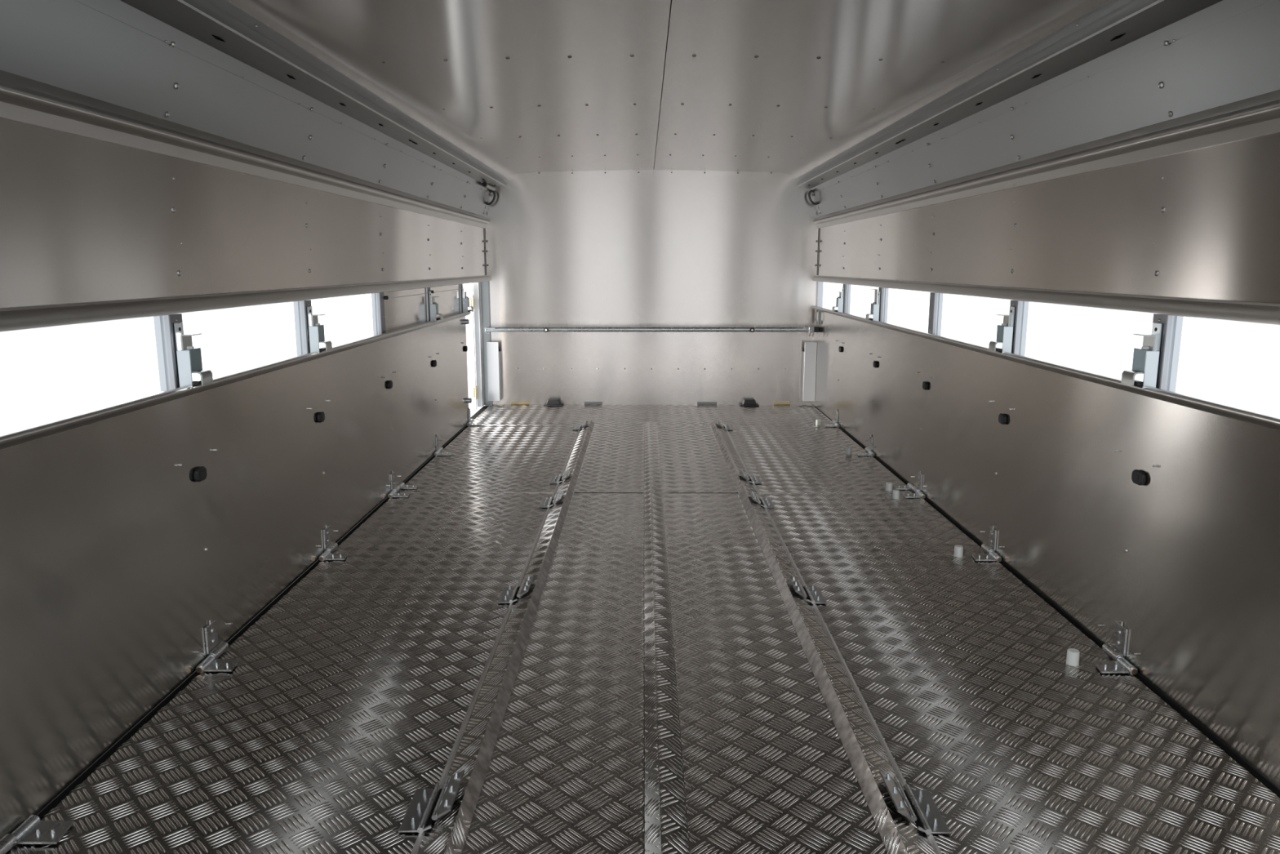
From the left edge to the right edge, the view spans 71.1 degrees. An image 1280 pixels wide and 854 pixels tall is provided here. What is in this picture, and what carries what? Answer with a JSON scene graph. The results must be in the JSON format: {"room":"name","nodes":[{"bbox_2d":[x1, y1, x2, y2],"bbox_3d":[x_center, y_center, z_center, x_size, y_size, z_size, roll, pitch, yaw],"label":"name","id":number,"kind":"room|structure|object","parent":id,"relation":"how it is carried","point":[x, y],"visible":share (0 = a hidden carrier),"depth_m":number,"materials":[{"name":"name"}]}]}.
{"room":"vehicle interior","nodes":[
{"label":"vehicle interior","id":0,"kind":"room"},
{"bbox_2d":[0,0,492,839],"bbox_3d":[-1.113,-0.419,3.624,0.111,1.571,5.872,0,10,0],"label":"wall","id":1,"kind":"structure","parent":0,"point":[116,562],"depth_m":2.16,"materials":[{"name":"silver metal"}]},
{"bbox_2d":[193,466,207,481],"bbox_3d":[-1.127,0.121,2.297,0.014,0.036,0.052,0,10,0],"label":"plug","id":2,"kind":"object","parent":1,"relation":"attached to","point":[200,473],"visible":1,"depth_m":2.29,"materials":[{"name":"black plastic"}]},
{"bbox_2d":[0,311,471,449],"bbox_3d":[-1.132,-0.274,3.245,0.073,0.034,5.075,0,10,0],"label":"trim","id":3,"kind":"structure","parent":1,"relation":"attached to","point":[29,433],"depth_m":2.09,"materials":[{"name":"silver metal"}]},
{"bbox_2d":[153,313,182,391],"bbox_3d":[-1.152,-0.179,2.204,0.040,0.198,0.062,0,10,0],"label":"window post","id":4,"kind":"object","parent":3,"relation":"on","point":[163,325],"visible":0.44,"depth_m":2.18,"materials":[{"name":"grey metal"}]},
{"bbox_2d":[173,322,213,388],"bbox_3d":[-1.104,-0.174,2.213,0.060,0.168,0.058,0,10,0],"label":"window latch","id":5,"kind":"object","parent":4,"relation":"attached to","point":[188,357],"depth_m":2.19,"materials":[{"name":"silver metal"}]},
{"bbox_2d":[293,299,311,355],"bbox_3d":[-1.149,-0.336,3.065,0.040,0.198,0.062,0,10,0],"label":"window post","id":6,"kind":"object","parent":3,"relation":"on","point":[300,314],"visible":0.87,"depth_m":3.04,"materials":[{"name":"grey metal"}]},
{"bbox_2d":[306,306,332,353],"bbox_3d":[-1.100,-0.330,3.074,0.060,0.168,0.058,0,10,0],"label":"window latch","id":7,"kind":"object","parent":6,"relation":"attached to","point":[316,331],"depth_m":3.06,"materials":[{"name":"grey metal"}]},
{"bbox_2d":[371,292,386,336],"bbox_3d":[-1.145,-0.491,3.926,0.040,0.198,0.062,0,10,0],"label":"window post","id":8,"kind":"object","parent":3,"relation":"on","point":[377,299],"visible":0.89,"depth_m":3.90,"materials":[{"name":"grey metal"}]},
{"bbox_2d":[426,287,430,321],"bbox_3d":[-1.141,-0.647,4.787,0.040,0.198,0.062,0,10,0],"label":"window post","id":9,"kind":"object","parent":3,"relation":"on","point":[428,289],"visible":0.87,"depth_m":4.76,"materials":[{"name":"grey metal"}]},
{"bbox_2d":[428,291,443,321],"bbox_3d":[-1.093,-0.642,4.796,0.060,0.168,0.058,0,10,0],"label":"window latch","id":10,"kind":"object","parent":9,"relation":"attached to","point":[433,306],"depth_m":4.78,"materials":[{"name":"grey metal"}]},
{"bbox_2d":[430,284,460,318],"bbox_3d":[-1.132,-0.728,5.215,0.040,0.191,0.805,0,10,0],"label":"window shutter","id":11,"kind":"object","parent":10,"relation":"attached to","point":[448,300],"visible":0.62,"depth_m":5.26,"materials":[{"name":"silver metal"}]},
{"bbox_2d":[459,284,462,312],"bbox_3d":[-1.137,-0.803,5.648,0.040,0.198,0.062,0,10,0],"label":"window post","id":12,"kind":"object","parent":3,"relation":"on","point":[460,285],"visible":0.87,"depth_m":5.62,"materials":[{"name":"grey metal"}]},
{"bbox_2d":[462,287,473,312],"bbox_3d":[-1.089,-0.798,5.657,0.060,0.168,0.058,0,10,0],"label":"window latch","id":13,"kind":"object","parent":12,"relation":"attached to","point":[465,301],"depth_m":5.64,"materials":[{"name":"grey metal"}]},
{"bbox_2d":[0,69,488,227],"bbox_3d":[-1.129,-0.944,3.529,0.069,0.087,5.872,0,10,0],"label":"wall rail","id":14,"kind":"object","parent":1,"relation":"attached to","point":[22,99],"depth_m":2.15,"materials":[{"name":"silver metal"}]},
{"bbox_2d":[0,275,489,333],"bbox_3d":[-1.132,-0.555,3.600,0.066,0.040,5.872,0,10,0],"label":"trim","id":15,"kind":"structure","parent":1,"relation":"attached to","point":[36,317],"depth_m":2.14,"materials":[{"name":"silver metal"}]},
{"bbox_2d":[120,0,506,188],"bbox_3d":[-1.042,-1.254,3.473,0.173,0.164,5.872,0,10,0],"label":"ceiling rail","id":16,"kind":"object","parent":1,"relation":"attached to","point":[220,24],"depth_m":2.61,"materials":[{"name":"silver metal"}]},
{"bbox_2d":[316,411,324,422],"bbox_3d":[-1.124,-0.035,3.155,0.014,0.036,0.052,0,10,0],"label":"plug","id":17,"kind":"object","parent":1,"relation":"attached to","point":[321,415],"visible":1,"depth_m":3.14,"materials":[{"name":"black plastic"}]},
{"bbox_2d":[386,380,392,388],"bbox_3d":[-1.120,-0.190,4.013,0.014,0.036,0.052,0,10,0],"label":"plug","id":18,"kind":"object","parent":1,"relation":"attached to","point":[389,384],"visible":1,"depth_m":4.00,"materials":[{"name":"black plastic"}]},
{"bbox_2d":[383,288,427,332],"bbox_3d":[-1.135,-0.572,4.354,0.040,0.191,0.805,0,10,0],"label":"window shutter","id":19,"kind":"object","parent":1,"relation":"attached to","point":[403,308],"visible":0.69,"depth_m":4.31,"materials":[{"name":"silver metal"}]},
{"bbox_2d":[364,282,476,409],"bbox_3d":[-1.576,-0.589,6.467,0.781,0.940,0.051,0,10,0],"label":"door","id":20,"kind":"structure","parent":1,"relation":"in","point":[470,338],"depth_m":6.45,"materials":[{"name":"white"}]},
{"bbox_2d":[432,360,436,367],"bbox_3d":[-1.117,-0.345,4.872,0.014,0.036,0.052,0,10,0],"label":"plug","id":21,"kind":"object","parent":1,"relation":"attached to","point":[434,362],"visible":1,"depth_m":4.85,"materials":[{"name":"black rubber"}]},
{"bbox_2d":[463,319,469,324],"bbox_3d":[-1.105,-0.674,5.728,0.028,0.033,0.067,0,10,0],"label":"bolt","id":22,"kind":"object","parent":1,"relation":"attached to","point":[465,321],"visible":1,"depth_m":5.70,"materials":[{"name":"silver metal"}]},
{"bbox_2d":[466,397,471,403],"bbox_3d":[-1.105,-0.174,5.818,0.028,0.033,0.067,0,10,0],"label":"bolt","id":23,"kind":"object","parent":1,"relation":"attached to","point":[468,399],"visible":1,"depth_m":5.79,"materials":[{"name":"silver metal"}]},
{"bbox_2d":[473,282,484,406],"bbox_3d":[-1.173,-0.600,6.509,0.037,0.907,0.070,0,10,0],"label":"trim","id":24,"kind":"structure","parent":1,"relation":"attached to","point":[477,291],"depth_m":6.48,"materials":[{"name":"white metal"}]},
{"bbox_2d":[482,182,495,191],"bbox_3d":[-1.025,-1.633,6.081,0.028,0.031,0.380,0,10,0],"label":"marker lamp","id":25,"kind":"object","parent":1,"relation":"attached to","point":[485,184],"visible":1,"depth_m":6.00,"materials":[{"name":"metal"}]},
{"bbox_2d":[484,190,495,213],"bbox_3d":[-1.064,-1.598,6.348,0.096,0.171,0.086,0,10,0],"label":"ring","id":26,"kind":"object","parent":1,"relation":"attached to","point":[491,191],"visible":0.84,"depth_m":6.31,"materials":[{"name":"grey metal"}]},
{"bbox_2d":[5,404,1279,853],"bbox_3d":[0.072,0.372,3.778,2.500,0.087,5.902,0,10,0],"label":"floor","id":27,"kind":"structure","parent":0,"point":[661,681],"depth_m":2.19,"materials":[{"name":"silver metal"}]},
{"bbox_2d":[0,814,73,853],"bbox_3d":[-1.091,0.700,1.587,0.094,0.104,0.135,0,10,0],"label":"hinge assembly","id":28,"kind":"object","parent":27,"relation":"attached to","point":[33,830],"visible":1,"depth_m":1.62,"materials":[{"name":"silver metal"}]},
{"bbox_2d":[195,619,239,672],"bbox_3d":[-1.087,0.564,2.337,0.094,0.104,0.142,0,10,0],"label":"hinge assembly","id":29,"kind":"object","parent":27,"relation":"attached to","point":[214,650],"visible":1,"depth_m":2.34,"materials":[{"name":"silver metal"}]},
{"bbox_2d":[318,524,347,560],"bbox_3d":[-1.084,0.408,3.198,0.094,0.104,0.142,0,10,0],"label":"hinge assembly","id":30,"kind":"object","parent":27,"relation":"attached to","point":[329,548],"visible":1,"depth_m":3.19,"materials":[{"name":"silver metal"}]},
{"bbox_2d":[387,470,417,497],"bbox_3d":[-1.080,0.248,4.083,0.094,0.104,0.217,0,10,0],"label":"hinge assembly","id":31,"kind":"object","parent":27,"relation":"attached to","point":[394,489],"visible":1,"depth_m":4.06,"materials":[{"name":"silver metal"}]},
{"bbox_2d":[398,769,464,833],"bbox_3d":[-0.395,0.708,1.703,0.093,0.040,0.154,0,10,0],"label":"fitting","id":32,"kind":"object","parent":27,"relation":"on","point":[426,806],"visible":1,"depth_m":1.70,"materials":[{"name":"silver metal"}]},
{"bbox_2d":[433,434,451,456],"bbox_3d":[-1.076,0.096,4.920,0.094,0.104,0.142,0,10,0],"label":"hinge assembly","id":33,"kind":"object","parent":27,"relation":"attached to","point":[438,450],"visible":1,"depth_m":4.92,"materials":[{"name":"silver metal"}]},
{"bbox_2d":[466,408,481,426],"bbox_3d":[-1.073,-0.068,5.827,0.094,0.104,0.142,0,10,0],"label":"hinge assembly","id":34,"kind":"object","parent":27,"relation":"attached to","point":[470,420],"visible":1,"depth_m":5.83,"materials":[{"name":"silver metal"}]},
{"bbox_2d":[497,576,533,603],"bbox_3d":[-0.390,0.508,2.810,0.093,0.040,0.154,0,10,0],"label":"fitting","id":35,"kind":"object","parent":27,"relation":"on","point":[509,594],"visible":1,"depth_m":2.80,"materials":[{"name":"silver metal"}]},
{"bbox_2d":[538,490,563,507],"bbox_3d":[-0.385,0.311,3.893,0.093,0.040,0.154,0,10,0],"label":"fitting","id":36,"kind":"object","parent":27,"relation":"on","point":[545,503],"visible":1,"depth_m":3.88,"materials":[{"name":"silver metal"}]},
{"bbox_2d":[543,398,563,405],"bbox_3d":[-0.638,-0.183,6.608,0.140,0.046,0.074,0,10,0],"label":"buffer","id":37,"kind":"object","parent":27,"relation":"on","point":[551,402],"visible":1,"depth_m":6.58,"materials":[{"name":"black"}]},
{"bbox_2d":[549,469,571,483],"bbox_3d":[-0.384,0.236,4.311,0.093,0.040,0.154,0,10,0],"label":"fitting","id":38,"kind":"object","parent":27,"relation":"on","point":[554,479],"visible":1,"depth_m":4.30,"materials":[{"name":"silver metal"}]},
{"bbox_2d":[572,420,588,430],"bbox_3d":[-0.378,-0.013,5.683,0.093,0.040,0.154,0,10,0],"label":"fitting","id":39,"kind":"object","parent":27,"relation":"on","point":[575,428],"visible":1,"depth_m":5.66,"materials":[{"name":"silver metal"}]},
{"bbox_2d":[716,420,733,430],"bbox_3d":[0.537,-0.012,5.680,0.093,0.040,0.154,0,10,0],"label":"fitting","id":40,"kind":"object","parent":27,"relation":"on","point":[726,428],"visible":1,"depth_m":5.65,"materials":[{"name":"silver metal"}]},
{"bbox_2d":[739,398,759,405],"bbox_3d":[0.806,-0.182,6.602,0.140,0.046,0.074,0,10,0],"label":"buffer","id":41,"kind":"object","parent":27,"relation":"on","point":[746,402],"visible":1,"depth_m":6.57,"materials":[{"name":"black"}]},
{"bbox_2d":[739,469,761,484],"bbox_3d":[0.531,0.236,4.307,0.093,0.040,0.154,0,10,0],"label":"fitting","id":42,"kind":"object","parent":27,"relation":"on","point":[756,480],"visible":1,"depth_m":4.29,"materials":[{"name":"silver metal"}]},
{"bbox_2d":[749,490,774,507],"bbox_3d":[0.530,0.312,3.889,0.093,0.040,0.154,0,10,0],"label":"fitting","id":43,"kind":"object","parent":27,"relation":"on","point":[766,503],"visible":1,"depth_m":3.88,"materials":[{"name":"silver metal"}]},
{"bbox_2d":[788,576,826,604],"bbox_3d":[0.525,0.508,2.806,0.093,0.040,0.154,0,10,0],"label":"fitting","id":44,"kind":"object","parent":27,"relation":"on","point":[813,594],"visible":1,"depth_m":2.80,"materials":[{"name":"silver metal"}]},
{"bbox_2d":[815,419,820,425],"bbox_3d":[1.153,-0.029,5.795,0.031,0.037,0.031,0,10,0],"label":"peg","id":45,"kind":"object","parent":27,"relation":"on","point":[817,421],"visible":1,"depth_m":5.78,"materials":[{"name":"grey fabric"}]},
{"bbox_2d":[824,408,839,427],"bbox_3d":[1.233,-0.059,5.778,0.094,0.104,0.142,0,10,0],"label":"hinge assembly","id":46,"kind":"object","parent":27,"relation":"attached to","point":[835,422],"visible":1,"depth_m":5.78,"materials":[{"name":"silver metal"}]},
{"bbox_2d":[845,447,851,454],"bbox_3d":[1.145,0.131,4.911,0.031,0.037,0.031,0,10,0],"label":"peg","id":47,"kind":"object","parent":27,"relation":"on","point":[848,450],"visible":1,"depth_m":4.90,"materials":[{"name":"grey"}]},
{"bbox_2d":[857,434,874,456],"bbox_3d":[1.230,0.098,4.910,0.094,0.104,0.142,0,10,0],"label":"hinge assembly","id":48,"kind":"object","parent":27,"relation":"attached to","point":[869,450],"visible":1,"depth_m":4.91,"materials":[{"name":"silver metal"}]},
{"bbox_2d":[885,482,893,491],"bbox_3d":[1.146,0.275,4.118,0.031,0.037,0.031,0,10,0],"label":"peg","id":49,"kind":"object","parent":27,"relation":"on","point":[888,485],"visible":1,"depth_m":4.11,"materials":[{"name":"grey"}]},
{"bbox_2d":[892,489,899,498],"bbox_3d":[1.140,0.299,3.983,0.031,0.037,0.031,0,10,0],"label":"peg","id":50,"kind":"object","parent":27,"relation":"on","point":[895,494],"visible":1,"depth_m":3.97,"materials":[{"name":"grey plastic"}]},
{"bbox_2d":[893,471,925,498],"bbox_3d":[1.226,0.250,4.073,0.094,0.104,0.217,0,10,0],"label":"hinge assembly","id":51,"kind":"object","parent":27,"relation":"attached to","point":[917,490],"visible":1,"depth_m":4.05,"materials":[{"name":"silver metal"}]},
{"bbox_2d":[879,770,951,835],"bbox_3d":[0.520,0.709,1.700,0.093,0.040,0.154,0,10,0],"label":"fitting","id":52,"kind":"object","parent":27,"relation":"on","point":[918,806],"visible":1,"depth_m":1.69,"materials":[{"name":"silver metal"}]},
{"bbox_2d":[953,544,963,557],"bbox_3d":[1.136,0.442,3.193,0.031,0.037,0.031,0,10,0],"label":"peg","id":53,"kind":"object","parent":27,"relation":"on","point":[958,549],"visible":1,"depth_m":3.18,"materials":[{"name":"grey plastic"}]},
{"bbox_2d":[971,525,1001,561],"bbox_3d":[1.222,0.410,3.188,0.094,0.104,0.142,0,10,0],"label":"hinge assembly","id":54,"kind":"object","parent":27,"relation":"attached to","point":[990,548],"visible":1,"depth_m":3.19,"materials":[{"name":"silver metal"}]},
{"bbox_2d":[1066,648,1079,666],"bbox_3d":[1.127,0.599,2.329,0.031,0.037,0.031,0,10,0],"label":"peg","id":55,"kind":"object","parent":27,"relation":"on","point":[1073,655],"visible":1,"depth_m":2.32,"materials":[{"name":"grey plastic"}]},
{"bbox_2d":[1093,621,1137,675],"bbox_3d":[1.218,0.566,2.327,0.094,0.104,0.142,0,10,0],"label":"hinge assembly","id":56,"kind":"object","parent":27,"relation":"attached to","point":[1117,651],"visible":1,"depth_m":2.33,"materials":[{"name":"silver metal"}]},
{"bbox_2d":[484,169,819,406],"bbox_3d":[0.084,-1.008,6.507,2.470,1.730,0.038,0,10,0],"label":"wall","id":57,"kind":"structure","parent":0,"point":[623,248],"depth_m":6.49,"materials":[{"name":"silver metal"}]},
{"bbox_2d":[484,227,486,275],"bbox_3d":[-1.114,-1.263,6.452,0.004,0.332,0.003,0,10,0],"label":"trim","id":58,"kind":"structure","parent":57,"relation":"attached to","point":[484,228],"depth_m":6.45,"materials":[{"name":"black"}]},
{"bbox_2d":[480,280,492,405],"bbox_3d":[-1.125,-0.609,6.557,0.058,0.907,0.028,0,10,0],"label":"trim","id":59,"kind":"structure","parent":57,"relation":"attached to","point":[484,286],"depth_m":6.52,"materials":[{"name":"silver metal"}]},
{"bbox_2d":[486,342,502,400],"bbox_3d":[-1.069,-0.410,6.569,0.092,0.432,0.074,0,10,0],"label":"guard","id":60,"kind":"object","parent":57,"relation":"attached to","point":[493,354],"visible":1,"depth_m":6.54,"materials":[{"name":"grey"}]},
{"bbox_2d":[511,401,529,404],"bbox_3d":[-0.890,-0.177,6.638,0.138,0.022,0.018,0,10,0],"label":"bulkhead hinge","id":61,"kind":"object","parent":57,"relation":"attached to","point":[512,402],"visible":1,"depth_m":6.64,"materials":[{"name":"gold metal"}]},
{"bbox_2d":[584,401,602,404],"bbox_3d":[-0.346,-0.176,6.636,0.134,0.022,0.018,0,10,0],"label":"bulkhead hinge","id":62,"kind":"object","parent":57,"relation":"attached to","point":[585,402],"visible":1,"depth_m":6.64,"materials":[{"name":"silver metal"}]},
{"bbox_2d":[484,325,818,336],"bbox_3d":[0.084,-0.690,6.436,2.394,0.077,0.072,0,10,0],"label":"bar","id":63,"kind":"object","parent":57,"relation":"attached to","point":[810,329],"visible":1,"depth_m":6.43,"materials":[{"name":"silver metal"}]},
{"bbox_2d":[697,401,716,404],"bbox_3d":[0.497,-0.176,6.632,0.145,0.022,0.018,0,10,0],"label":"bulkhead hinge","id":64,"kind":"object","parent":57,"relation":"attached to","point":[698,402],"visible":1,"depth_m":6.63,"materials":[{"name":"silver metal"}]},
{"bbox_2d":[773,401,790,404],"bbox_3d":[1.051,-0.175,6.630,0.121,0.022,0.018,0,10,0],"label":"bulkhead hinge","id":65,"kind":"object","parent":57,"relation":"attached to","point":[775,402],"visible":1,"depth_m":6.63,"materials":[{"name":"gold metal"}]},
{"bbox_2d":[800,342,817,400],"bbox_3d":[1.236,-0.408,6.559,0.092,0.432,0.074,0,10,0],"label":"guard","id":66,"kind":"object","parent":57,"relation":"attached to","point":[808,363],"visible":1,"depth_m":6.53,"materials":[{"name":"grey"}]},
{"bbox_2d":[817,227,819,275],"bbox_3d":[1.281,-1.261,6.442,0.004,0.332,0.003,0,10,0],"label":"trim","id":67,"kind":"structure","parent":57,"relation":"attached to","point":[819,228],"depth_m":6.44,"materials":[{"name":"black metal"}]},
{"bbox_2d":[225,0,1111,177],"bbox_3d":[0.074,-1.379,3.963,2.058,0.092,4.852,0,10,0],"label":"ceiling","id":68,"kind":"structure","parent":0,"point":[788,86],"depth_m":2.96,"materials":[{"name":"silver metal"}]},
{"bbox_2d":[810,0,1279,789],"bbox_3d":[1.256,-0.417,3.614,0.111,1.571,5.872,0,10,0],"label":"wall","id":69,"kind":"structure","parent":0,"point":[1188,557],"depth_m":2.40,"materials":[{"name":"silver metal"}]},
{"bbox_2d":[808,190,820,213],"bbox_3d":[1.231,-1.597,6.339,0.096,0.171,0.086,0,10,0],"label":"ring","id":70,"kind":"object","parent":69,"relation":"attached to","point":[810,191],"visible":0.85,"depth_m":6.30,"materials":[{"name":"grey metal"}]},
{"bbox_2d":[815,309,819,324],"bbox_3d":[1.266,-0.791,6.403,0.032,0.124,0.038,0,10,0],"label":"plate","id":71,"kind":"object","parent":69,"relation":"attached to","point":[817,322],"visible":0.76,"depth_m":6.40,"materials":[{"name":"silver metal"}]},
{"bbox_2d":[816,281,823,307],"bbox_3d":[1.303,-0.957,6.482,0.038,0.194,0.034,0,10,0],"label":"trim","id":72,"kind":"structure","parent":69,"relation":"attached to","point":[820,284],"depth_m":6.47,"materials":[{"name":"white metal"}]},
{"bbox_2d":[873,360,877,367],"bbox_3d":[1.270,-0.339,4.835,0.014,0.036,0.052,0,10,0],"label":"plug","id":73,"kind":"object","parent":69,"relation":"attached to","point":[875,363],"visible":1,"depth_m":4.82,"materials":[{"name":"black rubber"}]},
{"bbox_2d":[922,381,928,390],"bbox_3d":[1.266,-0.183,3.977,0.014,0.036,0.052,0,10,0],"label":"plug","id":74,"kind":"object","parent":69,"relation":"attached to","point":[925,385],"visible":1,"depth_m":3.96,"materials":[{"name":"black plastic"}]},
{"bbox_2d":[998,413,1006,424],"bbox_3d":[1.262,-0.028,3.119,0.014,0.036,0.052,0,10,0],"label":"plug","id":75,"kind":"object","parent":69,"relation":"attached to","point":[1002,417],"visible":1,"depth_m":3.11,"materials":[{"name":"black plastic"}]},
{"bbox_2d":[797,0,1222,188],"bbox_3d":[1.185,-1.252,3.463,0.173,0.164,5.872,0,10,0],"label":"ceiling rail","id":76,"kind":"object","parent":69,"relation":"attached to","point":[1114,24],"depth_m":2.60,"materials":[{"name":"silver metal"}]},
{"bbox_2d":[811,305,1279,431],"bbox_3d":[1.273,-0.344,3.627,0.073,0.034,5.872,0,10,0],"label":"trim","id":77,"kind":"structure","parent":69,"relation":"attached to","point":[1273,422],"depth_m":2.37,"materials":[{"name":"silver metal"}]},
{"bbox_2d":[842,284,851,314],"bbox_3d":[1.298,-0.802,5.638,0.040,0.198,0.062,0,10,0],"label":"window post","id":78,"kind":"object","parent":77,"relation":"on","point":[846,302],"visible":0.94,"depth_m":5.61,"materials":[{"name":"grey metal"}]},
{"bbox_2d":[831,287,844,312],"bbox_3d":[1.250,-0.796,5.647,0.060,0.168,0.058,0,10,0],"label":"window latch","id":79,"kind":"object","parent":78,"relation":"attached to","point":[839,300],"depth_m":5.63,"materials":[{"name":"grey metal"}]},
{"bbox_2d":[878,287,888,323],"bbox_3d":[1.294,-0.646,4.777,0.040,0.198,0.062,0,10,0],"label":"window post","id":80,"kind":"object","parent":77,"relation":"on","point":[884,291],"visible":0.87,"depth_m":4.75,"materials":[{"name":"grey metal"}]},
{"bbox_2d":[865,288,880,321],"bbox_3d":[1.246,-0.646,4.785,0.060,0.180,0.058,0,10,0],"label":"window latch","id":81,"kind":"object","parent":80,"relation":"attached to","point":[875,306],"depth_m":4.77,"materials":[{"name":"silver metal"}]},
{"bbox_2d":[928,292,943,335],"bbox_3d":[1.291,-0.490,3.916,0.040,0.198,0.062,0,10,0],"label":"window post","id":82,"kind":"object","parent":77,"relation":"on","point":[935,306],"visible":0.91,"depth_m":3.89,"materials":[{"name":"grey metal"}]},
{"bbox_2d":[1009,299,1029,355],"bbox_3d":[1.287,-0.334,3.055,0.040,0.198,0.062,0,10,0],"label":"window post","id":83,"kind":"object","parent":77,"relation":"on","point":[1021,308],"visible":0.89,"depth_m":3.03,"materials":[{"name":"grey metal"}]},
{"bbox_2d":[988,306,1014,354],"bbox_3d":[1.238,-0.328,3.064,0.060,0.168,0.058,0,10,0],"label":"window latch","id":84,"kind":"object","parent":83,"relation":"attached to","point":[1005,331],"depth_m":3.05,"materials":[{"name":"grey metal"}]},
{"bbox_2d":[1152,313,1183,391],"bbox_3d":[1.283,-0.178,2.194,0.040,0.198,0.062,0,10,0],"label":"window post","id":85,"kind":"object","parent":77,"relation":"on","point":[1171,331],"visible":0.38,"depth_m":2.17,"materials":[{"name":"grey metal"}]},
{"bbox_2d":[1120,322,1162,389],"bbox_3d":[1.235,-0.172,2.204,0.060,0.168,0.058,0,10,0],"label":"window latch","id":86,"kind":"object","parent":85,"relation":"attached to","point":[1146,358],"depth_m":2.19,"materials":[{"name":"silver metal"}]},
{"bbox_2d":[813,275,1279,325],"bbox_3d":[1.275,-0.553,3.590,0.066,0.040,5.872,0,10,0],"label":"trim","id":87,"kind":"structure","parent":69,"relation":"attached to","point":[1268,313],"depth_m":2.37,"materials":[{"name":"silver metal"}]},
{"bbox_2d":[814,89,1279,227],"bbox_3d":[1.272,-0.942,3.519,0.069,0.087,5.872,0,10,0],"label":"trim","id":88,"kind":"structure","parent":69,"relation":"attached to","point":[1259,115],"depth_m":2.39,"materials":[{"name":"silver metal"}]},
{"bbox_2d":[1131,469,1146,485],"bbox_3d":[1.259,0.128,2.261,0.014,0.036,0.052,0,10,0],"label":"plug","id":89,"kind":"object","parent":69,"relation":"attached to","point":[1138,477],"visible":1,"depth_m":2.25,"materials":[{"name":"black plastic"}]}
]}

